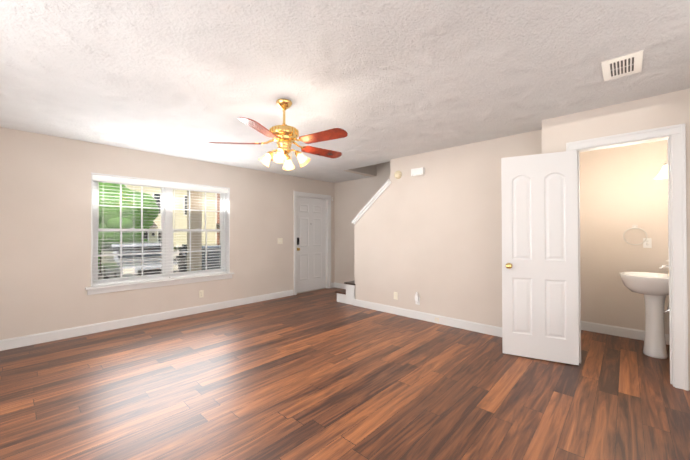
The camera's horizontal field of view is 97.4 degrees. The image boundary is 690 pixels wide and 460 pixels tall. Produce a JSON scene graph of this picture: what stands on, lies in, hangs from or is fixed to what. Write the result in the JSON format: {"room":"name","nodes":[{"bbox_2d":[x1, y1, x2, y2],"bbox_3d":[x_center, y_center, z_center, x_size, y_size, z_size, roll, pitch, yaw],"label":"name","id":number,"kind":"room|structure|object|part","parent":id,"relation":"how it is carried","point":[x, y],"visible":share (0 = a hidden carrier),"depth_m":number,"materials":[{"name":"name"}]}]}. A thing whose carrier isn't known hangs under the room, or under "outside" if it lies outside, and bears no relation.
{"room":"empty living room","nodes":[
{"label":"empty living room","id":0,"kind":"room"},
{"bbox_2d":[0,127,334,339],"bbox_3d":[-2.362,0.016,4.978,0.220,2.620,6.280,-1,-1,43],"label":"wall","id":1,"kind":"structure","parent":0,"point":[45,231],"depth_m":3.83,"materials":[{"name":"paint"}]},
{"bbox_2d":[0,290,292,350],"bbox_3d":[-2.674,1.264,4.457,0.014,0.117,4.745,-1,-1,43],"label":"baseboard","id":2,"kind":"structure","parent":1,"relation":"attached to","point":[21,341],"depth_m":4.11,"materials":[{"name":"white wood"}]},
{"bbox_2d":[85,173,233,294],"bbox_3d":[-2.667,0.048,4.599,0.260,1.560,1.960,-1,-1,43],"label":"window","id":3,"kind":"structure","parent":1,"relation":"in","point":[167,216],"depth_m":4.59,"materials":[{"name":"white plastic"}]},
{"bbox_2d":[93,175,169,285],"bbox_3d":[-2.963,0.007,4.257,0.082,1.441,0.905,-1,-1,43],"label":"window blind","id":4,"kind":"object","parent":3,"relation":"attached to","point":[118,180],"visible":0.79,"depth_m":4.22,"materials":[{"name":"white plastic"}]},
{"bbox_2d":[169,183,227,277],"bbox_3d":[-2.347,0.011,4.920,0.082,1.441,0.905,-1,-1,43],"label":"window blind","id":5,"kind":"object","parent":3,"relation":"attached to","point":[195,187],"visible":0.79,"depth_m":4.86,"materials":[{"name":"white plastic"}]},
{"bbox_2d":[199,290,203,297],"bbox_3d":[-2.304,1.025,4.863,0.009,0.115,0.070,-1,-1,43],"label":"electrical outlet","id":6,"kind":"object","parent":1,"relation":"attached to","point":[201,293],"visible":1,"depth_m":4.86,"materials":[{"name":"beige plastic"}]},
{"bbox_2d":[278,238,282,243],"bbox_3d":[-1.273,0.217,5.972,0.019,0.115,0.116,-1,-1,43],"label":"double light switch","id":7,"kind":"object","parent":1,"relation":"attached to","point":[280,240],"visible":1,"depth_m":5.98,"materials":[{"name":"beige plastic"}]},
{"bbox_2d":[297,196,325,292],"bbox_3d":[-0.737,0.306,6.660,0.117,2.030,0.900,-1,-1,43],"label":"front door","id":8,"kind":"structure","parent":1,"relation":"in","point":[311,243],"depth_m":6.67,"materials":[{"name":"white wood"}]},
{"bbox_2d":[294,191,330,294],"bbox_3d":[-0.766,0.270,6.681,0.236,2.133,1.066,-1,-1,43],"label":"door frame","id":9,"kind":"structure","parent":1,"relation":"attached to","point":[328,231],"depth_m":6.87,"materials":[{"name":"white wood"}]},
{"bbox_2d":[0,287,689,459],"bbox_3d":[-0.015,1.403,2.788,6.620,0.200,6.280,-1,-1,43],"label":"floor","id":10,"kind":"structure","parent":0,"point":[322,374],"depth_m":2.40,"materials":[{"name":"laminate"}]},
{"bbox_2d":[335,179,390,304],"bbox_3d":[1.177,0.179,5.057,2.785,2.280,1.036,-1,-1,43],"label":"staircase","id":11,"kind":"structure","parent":10,"relation":"on","point":[347,295],"depth_m":5.34,"materials":[{"name":"white wood"}]},
{"bbox_2d":[619,260,668,358],"bbox_3d":[3.209,0.801,3.168,0.505,0.996,0.520,-1,-1,43],"label":"pedestal sink","id":12,"kind":"object","parent":10,"relation":"on","point":[653,288],"visible":0.71,"depth_m":3.09,"materials":[{"name":"white ceramic"}]},
{"bbox_2d":[0,0,689,182],"bbox_3d":[-0.021,-1.227,2.810,6.620,0.180,6.280,-1,-1,43],"label":"ceiling","id":13,"kind":"structure","parent":0,"point":[381,81],"depth_m":2.17,"materials":[{"name":"white paint"}]},
{"bbox_2d":[209,99,347,169],"bbox_3d":[-0.501,-0.847,2.700,1.226,0.580,1.213,-1,-1,43],"label":"ceiling fan","id":14,"kind":"object","parent":13,"relation":"hanging from","point":[284,136],"visible":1,"depth_m":2.62,"materials":[{"name":"gold metal"}]},
{"bbox_2d":[601,50,642,80],"bbox_3d":[1.942,-1.143,2.126,0.205,0.008,0.350,-1,-1,43],"label":"ceiling vent","id":15,"kind":"object","parent":13,"relation":"in","point":[623,65],"visible":1,"depth_m":2.10,"materials":[{"name":"silver metal"}]},
{"bbox_2d":[344,129,541,326],"bbox_3d":[1.466,-0.883,4.920,3.260,4.400,1.160,-1,-1,43],"label":"wall","id":16,"kind":"structure","parent":0,"point":[432,236],"depth_m":4.23,"materials":[{"name":"paint"}]},
{"bbox_2d":[394,292,397,299],"bbox_3d":[0.789,1.027,4.737,0.070,0.115,0.014,-1,-1,43],"label":"outlet plate","id":17,"kind":"object","parent":16,"relation":"attached to","point":[396,295],"visible":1,"depth_m":4.73,"materials":[{"name":"beige plastic"}]},
{"bbox_2d":[394,171,401,178],"bbox_3d":[0.814,-0.858,4.703,0.128,0.128,0.046,-1,-1,43],"label":"smoke detector","id":18,"kind":"object","parent":16,"relation":"attached to","point":[397,174],"visible":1,"depth_m":4.68,"materials":[{"name":"beige plastic"}]},
{"bbox_2d":[411,167,424,175],"bbox_3d":[1.071,-0.856,4.465,0.200,0.105,0.046,-1,-1,43],"label":"door chime","id":19,"kind":"object","parent":16,"relation":"attached to","point":[418,171],"visible":1,"depth_m":4.44,"materials":[{"name":"white plastic"}]},
{"bbox_2d":[353,299,501,336],"bbox_3d":[1.207,1.255,4.347,2.890,0.117,0.014,-1,-1,43],"label":"baseboard","id":20,"kind":"structure","parent":16,"relation":"attached to","point":[453,322],"depth_m":4.29,"materials":[{"name":"white wood"}]},
{"bbox_2d":[334,140,668,333],"bbox_3d":[2.092,-0.833,5.028,6.250,4.300,0.150,-1,-1,43],"label":"wall","id":21,"kind":"structure","parent":0,"point":[622,190],"depth_m":3.77,"materials":[{"name":"paint"}]},
{"bbox_2d":[332,282,345,288],"bbox_3d":[-0.001,1.278,6.830,0.700,0.117,0.040,-1,-1,43],"label":"baseboard","id":22,"kind":"structure","parent":21,"relation":"attached to","point":[337,285],"depth_m":6.97,"materials":[{"name":"white wood"}]},
{"bbox_2d":[581,321,669,344],"bbox_3d":[3.392,1.245,3.695,0.960,0.117,0.014,-1,-1,43],"label":"baseboard","id":23,"kind":"structure","parent":21,"relation":"attached to","point":[587,326],"depth_m":3.74,"materials":[{"name":"white wood"}]},
{"bbox_2d":[623,225,646,244],"bbox_3d":[3.460,0.059,3.618,0.210,0.241,0.045,-1,-1,43],"label":"towel ring","id":24,"kind":"object","parent":21,"relation":"attached to","point":[634,226],"visible":0.98,"depth_m":3.62,"materials":[{"name":"silver metal"}]},
{"bbox_2d":[643,238,651,247],"bbox_3d":[3.549,0.152,3.559,0.070,0.115,0.010,-1,-1,43],"label":"outlet","id":25,"kind":"object","parent":21,"relation":"attached to","point":[647,243],"visible":0.96,"depth_m":3.56,"materials":[{"name":"white plastic"}]},
{"bbox_2d":[542,89,689,389],"bbox_3d":[2.776,-0.015,2.545,1.880,2.620,0.120,-1,-1,43],"label":"wall","id":26,"kind":"structure","parent":0,"point":[653,112],"depth_m":2.67,"materials":[{"name":"paint"}]},
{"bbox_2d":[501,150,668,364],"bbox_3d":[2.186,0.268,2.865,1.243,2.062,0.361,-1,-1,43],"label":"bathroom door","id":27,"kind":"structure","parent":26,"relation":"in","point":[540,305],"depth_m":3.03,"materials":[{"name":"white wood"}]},
{"bbox_3d":[1.943,0.264,3.053,0.631,2.050,0.206,-1,-1,43],"label":"panel","id":28,"kind":"part","parent":27,"relation":"part of","materials":[{"name":"white wood"}]},
{"bbox_2d":[566,123,688,390],"bbox_3d":[2.527,0.218,2.774,0.788,2.159,0.164,-1,-1,43],"label":"door frame","id":29,"kind":"structure","parent":26,"relation":"attached to","point":[674,136],"depth_m":2.50,"materials":[{"name":"white wood"}]},
{"bbox_3d":[3.376,-0.013,2.898,0.120,2.620,1.215,-1,-1,43],"label":"wall","id":30,"kind":"structure","parent":0,"visible":0},
{"bbox_2d":[654,160,667,178],"bbox_3d":[3.307,-0.650,3.086,0.230,0.227,0.200,-1,-1,43],"label":"sconce","id":31,"kind":"object","parent":30,"relation":"attached to","point":[663,174],"visible":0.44,"depth_m":3.09,"materials":[{"name":"white glass"}]},
{"label":"outside","id":32,"kind":"structure","parent":0,"visible":0},
{"bbox_3d":[-13.799,2.603,33.079,54.830,0.200,110.000,-1,-1,43],"label":"ground","id":33,"kind":"structure","parent":32,"visible":0},
{"bbox_2d":[98,182,158,274],"bbox_3d":[-12.945,-0.109,16.248,5.459,4.940,5.597,-1,-1,43],"label":"tree","id":34,"kind":"object","parent":33,"relation":"on","point":[136,217],"depth_m":15.08,"materials":[{"name":"green plant"}]},
{"bbox_2d":[101,242,179,278],"bbox_3d":[-9.246,1.453,13.458,5.094,1.745,2.342,-1,-1,43],"label":"minivan","id":35,"kind":"object","parent":33,"relation":"on","point":[112,247],"depth_m":12.40,"materials":[{"name":"silver metal"}]},
{"bbox_2d":[101,182,220,245],"bbox_3d":[-12.892,-2.109,31.924,10.600,9.200,54.900,-1,-1,43],"label":"townhouses","id":36,"kind":"structure","parent":33,"relation":"on","point":[178,225],"depth_m":25.27,"materials":[{"name":"white"}]},
{"bbox_2d":[173,245,181,257],"bbox_3d":[-9.553,1.645,18.471,2.162,1.445,4.688,-1,-1,43],"label":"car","id":37,"kind":"object","parent":33,"relation":"on","point":[178,247],"depth_m":17.40,"materials":[{"name":"white"}]},
{"bbox_2d":[173,243,220,271],"bbox_3d":[-5.908,1.458,13.126,2.260,1.715,4.828,0,-1,-41],"label":"suv","id":38,"kind":"object","parent":33,"relation":"on","point":[184,261],"depth_m":11.16,"materials":[{"name":"grey"}]},
{"bbox_3d":[-2.272,1.820,6.672,1.980,0.880,4.200,-1,-1,43],"label":"porch","id":39,"kind":"object","parent":33,"relation":"on","visible":0},
{"bbox_2d":[187,191,201,270],"bbox_3d":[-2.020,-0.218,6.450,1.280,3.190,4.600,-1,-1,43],"label":"porch post","id":40,"kind":"object","parent":39,"relation":"on","point":[194,217],"depth_m":5.69,"materials":[{"name":"beige wood"}]},
{"bbox_3d":[1.073,1.045,4.477,0.070,0.115,0.009,-1,-1,43],"label":"outlet","id":41,"kind":"object","parent":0,"visible":0},
{"bbox_2d":[415,292,418,300],"bbox_3d":[1.058,0.978,4.461,0.058,0.128,0.043,-1,-1,43],"label":"plug-in air freshener","id":42,"kind":"object","parent":41,"relation":"attached to","point":[416,297],"visible":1,"depth_m":4.45,"materials":[{"name":"white plastic"}]}
]}

